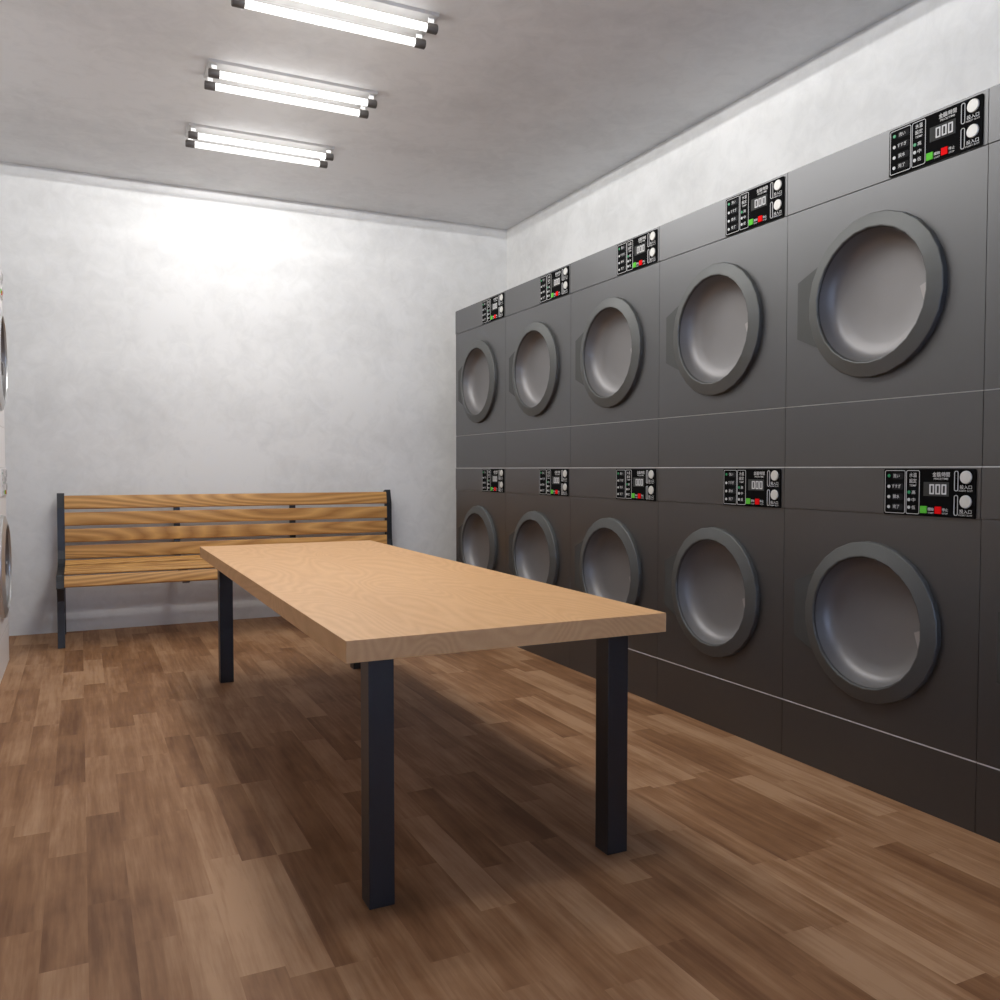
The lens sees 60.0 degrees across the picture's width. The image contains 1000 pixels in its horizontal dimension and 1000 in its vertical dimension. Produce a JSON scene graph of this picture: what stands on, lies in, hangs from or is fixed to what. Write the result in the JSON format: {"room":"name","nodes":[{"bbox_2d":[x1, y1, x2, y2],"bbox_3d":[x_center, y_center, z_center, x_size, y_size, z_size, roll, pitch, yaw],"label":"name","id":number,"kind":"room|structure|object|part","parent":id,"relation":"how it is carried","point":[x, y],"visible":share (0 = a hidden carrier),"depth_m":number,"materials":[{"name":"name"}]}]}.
{"room":"laundry","nodes":[
{"label":"laundry","id":0,"kind":"room"},
{"bbox_2d":[0,162,506,635],"bbox_3d":[-1.951,-0.670,6.338,4.643,3.086,0.120,-1,2,-26],"label":"wall","id":1,"kind":"structure","parent":0,"point":[162,338],"depth_m":6.21,"materials":[{"name":"white paint"}]},
{"bbox_2d":[0,0,914,229],"bbox_3d":[-0.156,-2.139,2.579,4.643,0.120,8.352,-1,2,-26],"label":"ceiling","id":2,"kind":"structure","parent":0,"point":[512,108],"depth_m":4.47,"materials":[{"name":"grey paint"}]},
{"bbox_2d":[185,123,334,167],"bbox_3d":[-1.448,-2.136,5.246,0.850,0.078,0.210,-1,2,-26],"label":"ceiling light","id":3,"kind":"object","parent":2,"relation":"attached to","point":[194,131],"visible":1,"depth_m":5.20,"materials":[{"name":"grey"}]},
{"bbox_2d":[203,58,377,118],"bbox_3d":[-1.069,-2.108,4.466,0.850,0.078,0.210,-1,2,-26],"label":"ceiling light","id":4,"kind":"object","parent":2,"relation":"attached to","point":[219,70],"visible":1,"depth_m":4.43,"materials":[{"name":"grey"}]},
{"bbox_2d":[231,0,439,49],"bbox_3d":[-0.691,-2.080,3.687,0.850,0.078,0.210,-1,2,-26],"label":"ceiling light","id":5,"kind":"object","parent":2,"relation":"attached to","point":[385,14],"visible":1,"depth_m":3.72,"materials":[{"name":"grey"}]},
{"bbox_2d":[0,616,999,999],"bbox_3d":[-0.156,1.054,2.693,4.643,0.100,8.352,-1,2,-26],"label":"floor","id":6,"kind":"structure","parent":0,"point":[169,830],"depth_m":2.50,"materials":[{"name":"laminate"}]},
{"bbox_2d":[0,468,11,682],"bbox_3d":[-3.002,0.387,4.460,0.822,1.108,0.801,-1,2,-26],"label":"laundry machine","id":7,"kind":"object","parent":6,"relation":"on","point":[5,540],"visible":1,"depth_m":4.67,"materials":[{"name":"white metal"}]},
{"bbox_2d":[0,268,7,467],"bbox_3d":[-3.002,-0.721,4.421,0.822,1.108,0.801,-1,2,-26],"label":"laundry machine","id":8,"kind":"object","parent":7,"relation":"on","point":[3,340],"visible":1,"depth_m":4.76,"materials":[{"name":"white metal"}]},
{"bbox_3d":[-2.755,-1.203,4.770,0.006,0.150,0.328,-1,2,-26],"label":"control panel","id":9,"kind":"part","parent":8,"relation":"part of","materials":[{"name":"plastic"}]},
{"bbox_3d":[-2.706,-0.284,4.580,0.100,0.224,0.801,-1,2,-26],"label":"panel","id":10,"kind":"part","parent":8,"relation":"part of","materials":[{"name":"white ceramic"}]},
{"bbox_3d":[-2.706,-0.758,4.563,0.100,0.718,0.801,-1,2,-26],"label":"door panel","id":11,"kind":"part","parent":8,"relation":"part of","materials":[{"name":"white metal"}]},
{"bbox_3d":[-2.654,-0.748,4.588,0.048,0.552,0.549,-1,2,-26],"label":"door","id":12,"kind":"part","parent":8,"relation":"part of","materials":[{"name":"metal"}]},
{"bbox_3d":[-2.755,-0.097,4.810,0.006,0.150,0.328,-1,2,-26],"label":"control panel","id":13,"kind":"part","parent":7,"relation":"part of","materials":[{"name":"white plastic"}]},
{"bbox_3d":[-2.706,0.829,4.620,0.100,0.214,0.801,-1,2,-26],"label":"panel","id":14,"kind":"part","parent":7,"relation":"part of","materials":[{"name":"white metal"}]},
{"bbox_3d":[-2.706,0.351,4.602,0.100,0.733,0.801,-1,2,-26],"label":"door panel","id":15,"kind":"part","parent":7,"relation":"part of","materials":[{"name":"white metal"}]},
{"bbox_3d":[-2.654,0.356,4.628,0.048,0.552,0.549,-1,2,-26],"label":"door","id":16,"kind":"part","parent":7,"relation":"part of","materials":[{"name":"metal"}]},
{"bbox_2d":[56,490,392,648],"bbox_3d":[-1.768,0.417,5.988,2.306,0.942,0.633,-1,2,-26],"label":"bench","id":17,"kind":"object","parent":6,"relation":"on","point":[176,516],"visible":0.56,"depth_m":5.97,"materials":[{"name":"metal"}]},
{"bbox_3d":[-2.788,0.251,5.494,0.044,0.575,0.621,-1,2,-26],"label":"frame","id":18,"kind":"part","parent":17,"relation":"part of","materials":[{"name":"metal"}]},
{"bbox_3d":[-2.696,0.700,5.318,0.040,0.425,0.088,-1,2,-26],"label":"leg","id":19,"kind":"part","parent":17,"relation":"part of","materials":[{"name":"metal"}]},
{"bbox_3d":[-2.891,0.672,5.720,0.040,0.451,0.145,-1,2,-26],"label":"leg","id":20,"kind":"part","parent":17,"relation":"part of","materials":[{"name":"metal"}]},
{"bbox_3d":[-0.753,0.216,6.479,0.044,0.575,0.621,-1,2,-26],"label":"frame","id":21,"kind":"part","parent":17,"relation":"part of","materials":[{"name":"metal"}]},
{"bbox_2d":[200,540,665,909],"bbox_3d":[-0.549,0.628,3.490,0.922,0.696,2.763,-1,2,-26],"label":"table","id":22,"kind":"object","parent":6,"relation":"on","point":[370,604],"visible":1,"depth_m":2.47,"materials":[{"name":"brown wood"}]},
{"bbox_3d":[-1.421,0.619,4.484,0.066,0.642,0.066,-1,2,-26],"label":"leg","id":23,"kind":"part","parent":22,"relation":"part of","materials":[{"name":"black metal"}]},
{"bbox_3d":[-0.789,0.608,4.790,0.066,0.642,0.066,-1,2,-26],"label":"leg","id":24,"kind":"part","parent":22,"relation":"part of","materials":[{"name":"black metal"}]},
{"bbox_3d":[-0.310,0.701,2.193,0.066,0.642,0.066,-1,2,-26],"label":"leg","id":25,"kind":"part","parent":22,"relation":"part of","materials":[{"name":"black metal"}]},
{"bbox_3d":[0.322,0.690,2.499,0.066,0.642,0.066,-1,2,-26],"label":"leg","id":26,"kind":"part","parent":22,"relation":"part of","materials":[{"name":"black metal"}]},
{"bbox_2d":[456,468,505,572],"bbox_3d":[0.202,0.332,6.012,0.822,1.108,0.801,-1,2,-26],"label":"laundry machine","id":27,"kind":"object","parent":6,"relation":"on","point":[480,492],"visible":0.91,"depth_m":5.87,"materials":[{"name":"grey metal"}]},
{"bbox_3d":[-0.263,0.304,6.089,0.010,0.316,0.126,-1,2,-26],"label":"hinge plate","id":28,"kind":"part","parent":27,"relation":"part of","materials":[{"name":"grey metal"}]},
{"bbox_3d":[-0.146,0.313,5.843,0.048,0.552,0.549,-1,2,-26],"label":"door","id":29,"kind":"part","parent":27,"relation":"part of","materials":[{"name":"grey metal"}]},
{"bbox_2d":[455,291,505,467],"bbox_3d":[0.202,-0.776,5.972,0.822,1.108,0.801,-1,2,-26],"label":"laundry machine","id":30,"kind":"object","parent":27,"relation":"on","point":[480,327],"visible":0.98,"depth_m":5.79,"materials":[{"name":"grey metal"}]},
{"bbox_3d":[-0.263,-0.801,6.050,0.010,0.316,0.126,-1,2,-26],"label":"hinge plate","id":31,"kind":"part","parent":30,"relation":"part of","materials":[{"name":"grey metal"}]},
{"bbox_3d":[-0.146,-0.792,5.803,0.048,0.552,0.549,-1,2,-26],"label":"door","id":32,"kind":"part","parent":30,"relation":"part of","materials":[{"name":"grey metal"}]},
{"bbox_3d":[-0.094,-0.329,5.845,0.100,0.224,0.801,-1,2,-26],"label":"panel","id":33,"kind":"part","parent":30,"relation":"part of","materials":[{"name":"grey metal"}]},
{"bbox_3d":[-0.094,-0.803,5.828,0.100,0.718,0.801,-1,2,-26],"label":"door panel","id":34,"kind":"part","parent":30,"relation":"part of","materials":[{"name":"grey metal"}]},
{"bbox_3d":[-0.071,-1.235,5.635,0.001,0.140,0.050,-1,2,-26],"label":"temperature frame","id":35,"kind":"part","parent":30,"relation":"part of","materials":[{"name":"plastic"}]},
{"bbox_3d":[-0.046,-1.233,5.589,0.006,0.150,0.328,-1,2,-26],"label":"control panel","id":36,"kind":"part","parent":30,"relation":"part of","materials":[{"name":"black plastic"}]},
{"bbox_3d":[-0.046,-0.127,5.629,0.006,0.150,0.328,-1,2,-26],"label":"control panel","id":37,"kind":"part","parent":27,"relation":"part of","materials":[{"name":"black plastic"}]},
{"bbox_2d":[505,468,569,667],"bbox_3d":[0.552,0.357,5.290,0.822,1.108,0.801,-1,2,-26],"label":"laundry machine","id":38,"kind":"object","parent":6,"relation":"on","point":[537,499],"visible":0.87,"depth_m":5.10,"materials":[{"name":"grey metal"}]},
{"bbox_3d":[0.087,0.330,5.368,0.010,0.316,0.126,-1,2,-26],"label":"hinge plate","id":39,"kind":"part","parent":38,"relation":"part of","materials":[{"name":"grey metal"}]},
{"bbox_3d":[0.204,0.339,5.121,0.048,0.552,0.549,-1,2,-26],"label":"door","id":40,"kind":"part","parent":38,"relation":"part of","materials":[{"name":"grey metal"}]},
{"bbox_3d":[0.256,0.332,5.146,0.100,0.733,0.801,-1,2,-26],"label":"door panel","id":41,"kind":"part","parent":38,"relation":"part of","materials":[{"name":"grey metal"}]},
{"bbox_2d":[505,264,576,467],"bbox_3d":[0.552,-0.750,5.251,0.822,1.108,0.801,-1,2,-26],"label":"laundry machine","id":42,"kind":"object","parent":38,"relation":"on","point":[537,310],"visible":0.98,"depth_m":5.08,"materials":[{"name":"grey metal"}]},
{"bbox_3d":[0.087,-0.775,5.328,0.010,0.316,0.126,-1,2,-26],"label":"hinge plate","id":43,"kind":"part","parent":42,"relation":"part of","materials":[{"name":"grey metal"}]},
{"bbox_3d":[0.204,-0.766,5.081,0.048,0.552,0.549,-1,2,-26],"label":"door","id":44,"kind":"part","parent":42,"relation":"part of","materials":[{"name":"grey metal"}]},
{"bbox_3d":[0.256,-0.777,5.106,0.100,0.718,0.801,-1,2,-26],"label":"door panel","id":45,"kind":"part","parent":42,"relation":"part of","materials":[{"name":"grey metal"}]},
{"bbox_3d":[0.256,-0.304,5.123,0.100,0.224,0.801,-1,2,-26],"label":"panel","id":46,"kind":"part","parent":42,"relation":"part of","materials":[{"name":"grey metal"}]},
{"bbox_3d":[0.304,-1.207,4.867,0.006,0.150,0.328,-1,2,-26],"label":"control panel","id":47,"kind":"part","parent":42,"relation":"part of","materials":[{"name":"black plastic"}]},
{"bbox_3d":[0.256,0.809,5.163,0.100,0.214,0.801,-1,2,-26],"label":"panel","id":48,"kind":"part","parent":38,"relation":"part of","materials":[{"name":"grey metal"}]},
{"bbox_3d":[0.304,-0.101,4.907,0.006,0.150,0.328,-1,2,-26],"label":"control panel","id":49,"kind":"part","parent":38,"relation":"part of","materials":[{"name":"black plastic"}]},
{"bbox_2d":[570,467,658,702],"bbox_3d":[0.902,0.383,4.568,0.822,1.108,0.801,-1,2,-26],"label":"laundry machine","id":50,"kind":"object","parent":6,"relation":"on","point":[614,511],"visible":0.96,"depth_m":4.36,"materials":[{"name":"grey metal"}]},
{"bbox_3d":[0.438,0.356,4.646,0.010,0.316,0.126,-1,2,-26],"label":"hinge plate","id":51,"kind":"part","parent":50,"relation":"part of","materials":[{"name":"grey metal"}]},
{"bbox_3d":[0.554,0.365,4.399,0.048,0.552,0.549,-1,2,-26],"label":"door","id":52,"kind":"part","parent":50,"relation":"part of","materials":[{"name":"grey metal"}]},
{"bbox_3d":[0.606,0.835,4.441,0.100,0.214,0.801,-1,2,-26],"label":"panel","id":53,"kind":"part","parent":50,"relation":"part of","materials":[{"name":"grey metal"}]},
{"bbox_3d":[0.606,0.358,4.424,0.100,0.733,0.801,-1,2,-26],"label":"door panel","id":54,"kind":"part","parent":50,"relation":"part of","materials":[{"name":"grey metal"}]},
{"bbox_2d":[571,226,659,467],"bbox_3d":[0.902,-0.725,4.529,0.822,1.108,0.801,-1,2,-26],"label":"laundry machine","id":55,"kind":"object","parent":50,"relation":"on","point":[615,289],"visible":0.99,"depth_m":4.35,"materials":[{"name":"grey metal"}]},
{"bbox_3d":[0.438,-0.749,4.606,0.010,0.316,0.126,-1,2,-26],"label":"hinge plate","id":56,"kind":"part","parent":55,"relation":"part of","materials":[{"name":"grey metal"}]},
{"bbox_3d":[0.554,-0.740,4.359,0.048,0.552,0.549,-1,2,-26],"label":"door","id":57,"kind":"part","parent":55,"relation":"part of","materials":[{"name":"grey metal"}]},
{"bbox_3d":[0.606,-0.278,4.401,0.100,0.224,0.801,-1,2,-26],"label":"panel","id":58,"kind":"part","parent":55,"relation":"part of","materials":[{"name":"grey metal"}]},
{"bbox_3d":[0.606,-0.752,4.384,0.100,0.718,0.801,-1,2,-26],"label":"door panel","id":59,"kind":"part","parent":55,"relation":"part of","materials":[{"name":"grey metal"}]},
{"bbox_3d":[0.599,-1.185,4.253,0.001,0.140,0.078,-1,2,-26],"label":"programme frame","id":60,"kind":"part","parent":55,"relation":"part of","materials":[{"name":"plastic"}]},
{"bbox_3d":[0.654,-1.181,4.146,0.006,0.150,0.328,-1,2,-26],"label":"control panel","id":61,"kind":"part","parent":55,"relation":"part of","materials":[{"name":"black plastic"}]},
{"bbox_3d":[0.629,-0.077,4.231,0.001,0.140,0.050,-1,2,-26],"label":"temperature frame","id":62,"kind":"part","parent":50,"relation":"part of","materials":[{"name":"plastic"}]},
{"bbox_3d":[0.654,-0.075,4.185,0.006,0.150,0.328,-1,2,-26],"label":"control panel","id":63,"kind":"part","parent":50,"relation":"part of","materials":[{"name":"black plastic"}]},
{"bbox_2d":[657,467,784,753],"bbox_3d":[1.252,0.409,3.847,0.822,1.108,0.801,-1,2,-26],"label":"laundry machine","id":64,"kind":"object","parent":6,"relation":"on","point":[721,529],"visible":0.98,"depth_m":3.65,"materials":[{"name":"grey metal"}]},
{"bbox_3d":[0.788,0.382,3.924,0.010,0.316,0.126,-1,2,-26],"label":"hinge plate","id":65,"kind":"part","parent":64,"relation":"part of","materials":[{"name":"grey metal"}]},
{"bbox_3d":[0.904,0.390,3.677,0.048,0.552,0.549,-1,2,-26],"label":"door","id":66,"kind":"part","parent":64,"relation":"part of","materials":[{"name":"grey metal"}]},
{"bbox_3d":[0.956,0.861,3.719,0.100,0.214,0.801,-1,2,-26],"label":"panel","id":67,"kind":"part","parent":64,"relation":"part of","materials":[{"name":"grey metal"}]},
{"bbox_3d":[0.956,0.383,3.702,0.100,0.733,0.801,-1,2,-26],"label":"door panel","id":68,"kind":"part","parent":64,"relation":"part of","materials":[{"name":"grey metal"}]},
{"bbox_2d":[659,173,787,466],"bbox_3d":[1.252,-0.699,3.807,0.822,1.108,0.801,-1,2,-26],"label":"laundry machine","id":69,"kind":"object","parent":64,"relation":"on","point":[724,263],"visible":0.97,"depth_m":3.61,"materials":[{"name":"grey metal"}]},
{"bbox_3d":[0.788,-0.723,3.885,0.010,0.316,0.126,-1,2,-26],"label":"hinge plate","id":70,"kind":"part","parent":69,"relation":"part of","materials":[{"name":"grey metal"}]},
{"bbox_3d":[0.904,-0.714,3.638,0.048,0.552,0.549,-1,2,-26],"label":"door","id":71,"kind":"part","parent":69,"relation":"part of","materials":[{"name":"grey metal"}]},
{"bbox_3d":[0.956,-0.252,3.679,0.100,0.224,0.801,-1,2,-26],"label":"panel","id":72,"kind":"part","parent":69,"relation":"part of","materials":[{"name":"grey metal"}]},
{"bbox_3d":[0.956,-0.726,3.663,0.100,0.718,0.801,-1,2,-26],"label":"door panel","id":73,"kind":"part","parent":69,"relation":"part of","materials":[{"name":"grey metal"}]},
{"bbox_3d":[0.949,-1.159,3.531,0.001,0.140,0.078,-1,2,-26],"label":"programme frame","id":74,"kind":"part","parent":69,"relation":"part of","materials":[{"name":"plastic"}]},
{"bbox_3d":[0.979,-1.157,3.470,0.001,0.140,0.050,-1,2,-26],"label":"temperature frame","id":75,"kind":"part","parent":69,"relation":"part of","materials":[{"name":"plastic"}]},
{"bbox_3d":[1.004,-1.155,3.424,0.006,0.150,0.328,-1,2,-26],"label":"control panel","id":76,"kind":"part","parent":69,"relation":"part of","materials":[{"name":"black plastic"}]},
{"bbox_3d":[0.949,-0.053,3.570,0.001,0.140,0.078,-1,2,-26],"label":"programme frame","id":77,"kind":"part","parent":64,"relation":"part of","materials":[{"name":"plastic"}]},
{"bbox_3d":[0.979,-0.051,3.510,0.001,0.140,0.050,-1,2,-26],"label":"temperature frame","id":78,"kind":"part","parent":64,"relation":"part of","materials":[{"name":"plastic"}]},
{"bbox_3d":[1.004,-0.049,3.463,0.006,0.150,0.328,-1,2,-26],"label":"control panel","id":79,"kind":"part","parent":64,"relation":"part of","materials":[{"name":"black plastic"}]},
{"bbox_2d":[782,466,982,832],"bbox_3d":[1.602,0.435,3.125,0.822,1.108,0.801,-1,2,-26],"label":"laundry machine","id":80,"kind":"object","parent":6,"relation":"on","point":[881,610],"visible":0.99,"depth_m":2.91,"materials":[{"name":"grey metal"}]},
{"bbox_3d":[1.138,0.407,3.202,0.010,0.316,0.126,-1,2,-26],"label":"hinge plate","id":81,"kind":"part","parent":80,"relation":"part of","materials":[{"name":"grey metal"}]},
{"bbox_3d":[1.254,0.416,2.955,0.048,0.552,0.549,-1,2,-26],"label":"door","id":82,"kind":"part","parent":80,"relation":"part of","materials":[{"name":"grey metal"}]},
{"bbox_3d":[1.306,0.887,2.998,0.100,0.214,0.801,-1,2,-26],"label":"panel","id":83,"kind":"part","parent":80,"relation":"part of","materials":[{"name":"grey metal"}]},
{"bbox_3d":[1.306,0.409,2.981,0.100,0.733,0.801,-1,2,-26],"label":"door panel","id":84,"kind":"part","parent":80,"relation":"part of","materials":[{"name":"grey metal"}]},
{"bbox_2d":[785,88,988,466],"bbox_3d":[1.602,-0.673,3.085,0.822,1.108,0.801,-1,2,-26],"label":"laundry machine","id":85,"kind":"object","parent":80,"relation":"on","point":[887,230],"visible":0.99,"depth_m":2.87,"materials":[{"name":"grey metal"}]},
{"bbox_3d":[1.138,-0.697,3.163,0.010,0.316,0.126,-1,2,-26],"label":"hinge plate","id":86,"kind":"part","parent":85,"relation":"part of","materials":[{"name":"grey metal"}]},
{"bbox_3d":[1.254,-0.689,2.916,0.048,0.552,0.549,-1,2,-26],"label":"door","id":87,"kind":"part","parent":85,"relation":"part of","materials":[{"name":"grey metal"}]},
{"bbox_3d":[1.306,-0.226,2.958,0.100,0.224,0.801,-1,2,-26],"label":"panel","id":88,"kind":"part","parent":85,"relation":"part of","materials":[{"name":"grey metal"}]},
{"bbox_3d":[1.306,-0.700,2.941,0.100,0.718,0.801,-1,2,-26],"label":"door panel","id":89,"kind":"part","parent":85,"relation":"part of","materials":[{"name":"grey metal"}]},
{"bbox_3d":[1.299,-1.134,2.809,0.001,0.140,0.078,-1,2,-26],"label":"programme frame","id":90,"kind":"part","parent":85,"relation":"part of","materials":[{"name":"plastic"}]},
{"bbox_3d":[1.329,-1.131,2.748,0.001,0.140,0.050,-1,2,-26],"label":"temperature frame","id":91,"kind":"part","parent":85,"relation":"part of","materials":[{"name":"plastic"}]},
{"bbox_3d":[1.354,-1.129,2.702,0.006,0.150,0.328,-1,2,-26],"label":"control panel","id":92,"kind":"part","parent":85,"relation":"part of","materials":[{"name":"black plastic"}]},
{"bbox_3d":[1.299,-0.028,2.849,0.001,0.140,0.078,-1,2,-26],"label":"programme frame","id":93,"kind":"part","parent":80,"relation":"part of","materials":[{"name":"plastic"}]},
{"bbox_3d":[1.329,-0.025,2.788,0.001,0.140,0.050,-1,2,-26],"label":"temperature frame","id":94,"kind":"part","parent":80,"relation":"part of","materials":[{"name":"plastic"}]},
{"bbox_3d":[1.354,-0.023,2.741,0.006,0.150,0.328,-1,2,-26],"label":"control panel","id":95,"kind":"part","parent":80,"relation":"part of","materials":[{"name":"black plastic"}]},
{"bbox_2d":[975,466,999,842],"bbox_3d":[1.952,0.461,2.403,0.822,1.108,0.801,-1,2,-26],"label":"laundry machine","id":96,"kind":"object","parent":6,"relation":"on","point":[987,825],"visible":1,"depth_m":2.57,"materials":[{"name":"grey metal"}]},
{"bbox_3d":[1.656,0.912,2.276,0.100,0.214,0.801,-1,2,-26],"label":"panel","id":97,"kind":"part","parent":96,"relation":"part of","materials":[{"name":"grey metal"}]},
{"bbox_3d":[1.656,0.435,2.259,0.100,0.733,0.801,-1,2,-26],"label":"door panel","id":98,"kind":"part","parent":96,"relation":"part of","materials":[{"name":"grey metal"}]},
{"bbox_2d":[983,84,999,465],"bbox_3d":[1.952,-0.647,2.364,0.822,1.108,0.801,-1,2,-26],"label":"laundry machine","id":99,"kind":"object","parent":96,"relation":"on","point":[991,424],"visible":0.98,"depth_m":2.54,"materials":[{"name":"grey metal"}]},
{"bbox_3d":[1.656,-0.200,2.236,0.100,0.224,0.801,-1,2,-26],"label":"panel","id":100,"kind":"part","parent":99,"relation":"part of","materials":[{"name":"grey metal"}]},
{"bbox_3d":[1.656,-0.674,2.219,0.100,0.718,0.801,-1,2,-26],"label":"door panel","id":101,"kind":"part","parent":99,"relation":"part of","materials":[{"name":"grey metal"}]},
{"bbox_3d":[1.488,0.433,2.480,0.010,0.316,0.126,-1,2,-26],"label":"hinge plate","id":102,"kind":"part","parent":96,"relation":"part of","materials":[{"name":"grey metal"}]},
{"bbox_2d":[507,0,999,467],"bbox_3d":[1.879,-0.573,3.622,0.120,3.086,8.112,-1,2,-26],"label":"wall","id":103,"kind":"structure","parent":0,"point":[924,57],"depth_m":4.34,"materials":[{"name":"white paint"}]}
]}

